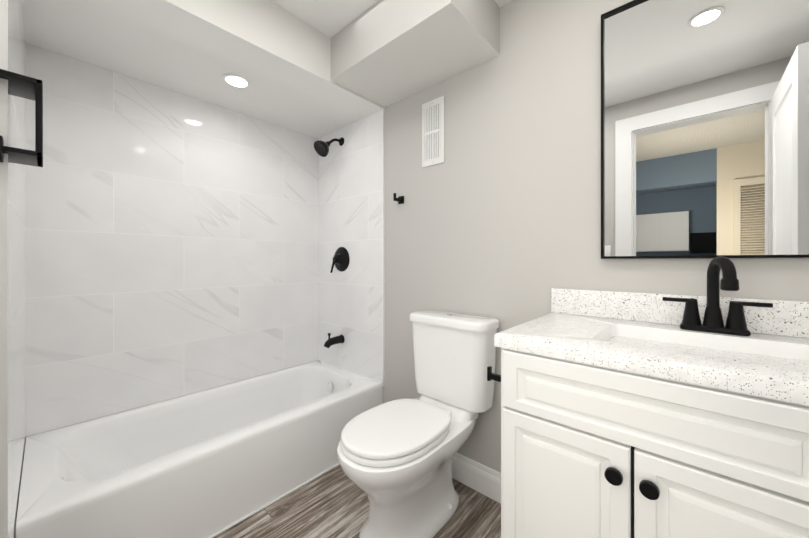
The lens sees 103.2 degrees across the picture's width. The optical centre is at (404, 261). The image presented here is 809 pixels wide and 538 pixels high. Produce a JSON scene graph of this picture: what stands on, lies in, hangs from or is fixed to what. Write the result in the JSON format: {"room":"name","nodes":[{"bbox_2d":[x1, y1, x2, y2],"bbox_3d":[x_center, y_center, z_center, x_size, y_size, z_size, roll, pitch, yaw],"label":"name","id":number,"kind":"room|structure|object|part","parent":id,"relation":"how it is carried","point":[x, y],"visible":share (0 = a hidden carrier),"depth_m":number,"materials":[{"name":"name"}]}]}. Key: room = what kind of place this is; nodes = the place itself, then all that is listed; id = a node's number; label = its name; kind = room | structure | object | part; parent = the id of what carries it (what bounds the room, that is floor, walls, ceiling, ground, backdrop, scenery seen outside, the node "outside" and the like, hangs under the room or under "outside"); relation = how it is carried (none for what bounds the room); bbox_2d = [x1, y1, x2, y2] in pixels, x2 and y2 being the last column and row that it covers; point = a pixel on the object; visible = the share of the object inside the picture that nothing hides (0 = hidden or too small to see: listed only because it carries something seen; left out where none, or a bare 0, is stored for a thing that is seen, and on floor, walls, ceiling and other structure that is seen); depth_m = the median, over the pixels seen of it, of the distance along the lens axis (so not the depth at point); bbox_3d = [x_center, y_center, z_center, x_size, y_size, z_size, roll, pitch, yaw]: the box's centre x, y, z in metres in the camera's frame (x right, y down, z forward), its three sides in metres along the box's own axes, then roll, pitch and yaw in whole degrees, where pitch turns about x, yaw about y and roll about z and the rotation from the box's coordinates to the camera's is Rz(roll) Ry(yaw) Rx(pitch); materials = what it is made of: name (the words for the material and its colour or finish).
{"room":"bathroom","nodes":[
{"label":"bathroom","id":0,"kind":"room"},
{"bbox_2d":[27,362,308,436],"bbox_3d":[-1.282,-0.037,2.095,0.120,2.440,1.820,0,0,42],"label":"wall","id":1,"kind":"structure","parent":0,"point":[156,402],"depth_m":1.82,"materials":[{"name":"white tile"}]},
{"bbox_2d":[26,43,317,436],"bbox_3d":[-1.226,-0.100,2.058,0.012,1.813,1.560,0,0,42],"label":"wall tile","id":2,"kind":"structure","parent":1,"relation":"attached to","point":[171,244],"depth_m":1.82,"materials":[{"name":"tile"}]},
{"bbox_2d":[22,0,384,137],"bbox_3d":[-0.940,-1.132,1.802,0.780,0.250,1.560,0,0,42],"label":"ceiling","id":3,"kind":"structure","parent":0,"point":[277,57],"depth_m":1.57,"materials":[{"name":"white paint"}]},
{"bbox_2d":[222,74,250,87],"bbox_3d":[-0.935,-1.003,1.784,0.144,0.006,0.144,0,0,42],"label":"recessed light","id":4,"kind":"object","parent":3,"relation":"in","point":[236,80],"visible":1,"depth_m":1.78,"materials":[{"name":"white paint"}]},
{"bbox_2d":[214,465,500,537],"bbox_3d":[-1.741,1.232,-1.804,5.000,0.100,8.400,0,0,42],"label":"floor","id":5,"kind":"structure","parent":0,"point":[333,503],"depth_m":1.49,"materials":[{"name":"brown wood"}]},
{"bbox_2d":[16,360,382,537],"bbox_3d":[-0.943,0.995,1.804,0.770,0.377,1.557,0,0,42],"label":"bathtub","id":6,"kind":"object","parent":5,"relation":"on","point":[212,462],"visible":0.98,"depth_m":1.53,"materials":[{"name":"white ceramic"}]},
{"bbox_2d":[337,310,498,537],"bbox_3d":[0.060,0.726,1.442,0.465,0.914,0.744,0,0,42],"label":"toilet","id":7,"kind":"object","parent":5,"relation":"on","point":[395,458],"visible":0.98,"depth_m":1.42,"materials":[{"name":"white ceramic"}]},
{"bbox_2d":[487,256,808,537],"bbox_3d":[0.791,0.583,0.895,1.003,1.199,0.593,0,0,42],"label":"bathroom vanity","id":8,"kind":"object","parent":5,"relation":"on","point":[637,415],"visible":1,"depth_m":0.80,"materials":[{"name":"white paint"}]},
{"bbox_3d":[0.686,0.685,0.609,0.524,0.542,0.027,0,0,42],"label":"knob","id":9,"kind":"part","parent":8,"relation":"part of","materials":[{"name":"black metal"}]},
{"bbox_2d":[663,256,772,335],"bbox_3d":[0.954,0.103,0.988,0.250,0.239,0.134,0,0,42],"label":"faucet","id":10,"kind":"object","parent":8,"relation":"on","point":[713,325],"depth_m":1.00,"materials":[{"name":"black metal"}]},
{"bbox_2d":[270,0,511,37],"bbox_3d":[-0.176,-1.307,1.103,3.090,0.100,1.820,0,0,42],"label":"ceiling","id":11,"kind":"structure","parent":0,"point":[330,18],"depth_m":1.60,"materials":[{"name":"white paint"}]},
{"bbox_2d":[331,0,499,106],"bbox_3d":[0.028,-1.139,1.694,0.805,0.235,0.430,0,0,42],"label":"ceiling soffit","id":12,"kind":"structure","parent":11,"relation":"attached to","point":[385,53],"depth_m":1.57,"materials":[{"name":"grey paint"}]},
{"bbox_2d":[383,0,808,472],"bbox_3d":[0.392,-0.037,1.736,3.090,2.440,0.120,0,0,42],"label":"wall","id":13,"kind":"structure","parent":0,"point":[496,214],"depth_m":1.54,"materials":[{"name":"grey paint"}]},
{"bbox_2d":[318,109,384,386],"bbox_3d":[-0.420,-0.090,2.375,0.764,1.833,0.013,0,0,42],"label":"wall tiles","id":14,"kind":"structure","parent":13,"relation":"attached to","point":[351,218],"depth_m":2.31,"materials":[{"name":"tile"}]},
{"bbox_2d":[314,137,343,156],"bbox_3d":[-0.547,-0.843,2.329,0.120,0.182,0.226,0,0,42],"label":"shower head","id":15,"kind":"object","parent":14,"relation":"attached to","point":[321,148],"visible":1,"depth_m":2.28},
{"bbox_2d":[324,333,344,347],"bbox_3d":[-0.524,0.575,2.355,0.066,0.110,0.156,0,0,42],"label":"tub spout","id":16,"kind":"object","parent":14,"relation":"attached to","point":[329,342],"visible":1,"depth_m":2.33,"materials":[{"name":"black metal"}]},
{"bbox_2d":[330,247,349,272],"bbox_3d":[-0.499,-0.012,2.383,0.186,0.195,0.082,0,0,42],"label":"shower valve","id":17,"kind":"object","parent":14,"relation":"attached to","point":[341,258],"visible":1,"depth_m":2.37,"materials":[{"name":"black metal"}]},
{"bbox_2d":[393,193,403,203],"bbox_3d":[-0.041,-0.392,1.996,0.046,0.057,0.066,0,0,42],"label":"robe hook","id":18,"kind":"object","parent":13,"relation":"attached to","point":[400,200],"visible":1,"depth_m":2.00,"materials":[{"name":"black metal"}]},
{"bbox_2d":[422,96,443,167],"bbox_3d":[0.162,-0.747,1.853,0.157,0.375,0.008,0,0,42],"label":"air vent","id":19,"kind":"object","parent":13,"relation":"in","point":[432,132],"visible":1,"depth_m":1.85,"materials":[{"name":"white paint"}]},
{"bbox_2d":[452,452,500,503],"bbox_3d":[0.263,1.113,1.760,1.067,0.140,0.016,0,0,42],"label":"baseboard","id":20,"kind":"structure","parent":13,"relation":"attached to","point":[478,477],"depth_m":1.64,"materials":[{"name":"white paint"}]},
{"bbox_2d":[601,0,808,258],"bbox_3d":[1.014,-0.494,1.076,0.610,0.966,0.027,0,0,42],"label":"framed mirror","id":21,"kind":"object","parent":13,"relation":"attached to","point":[704,128],"visible":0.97,"depth_m":1.08,"materials":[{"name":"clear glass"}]},
{"bbox_3d":[-0.743,-0.037,0.470,2.850,2.440,0.120,0,0,42],"label":"wall","id":22,"kind":"structure","parent":0,"visible":0},
{"bbox_2d":[0,0,25,537],"bbox_3d":[-1.366,-0.037,1.124,1.026,2.440,0.021,0,0,42],"label":"wall tile","id":23,"kind":"structure","parent":22,"relation":"attached to","point":[12,274],"depth_m":0.91,"materials":[{"name":"tile"}]},
{"bbox_2d":[0,69,42,166],"bbox_3d":[-0.993,-0.351,0.830,0.138,0.217,0.076,0,0,42],"label":"towel ring","id":24,"kind":"object","parent":22,"relation":"attached to","point":[24,86],"visible":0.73,"depth_m":0.81,"materials":[{"name":"black metal"}]}
]}

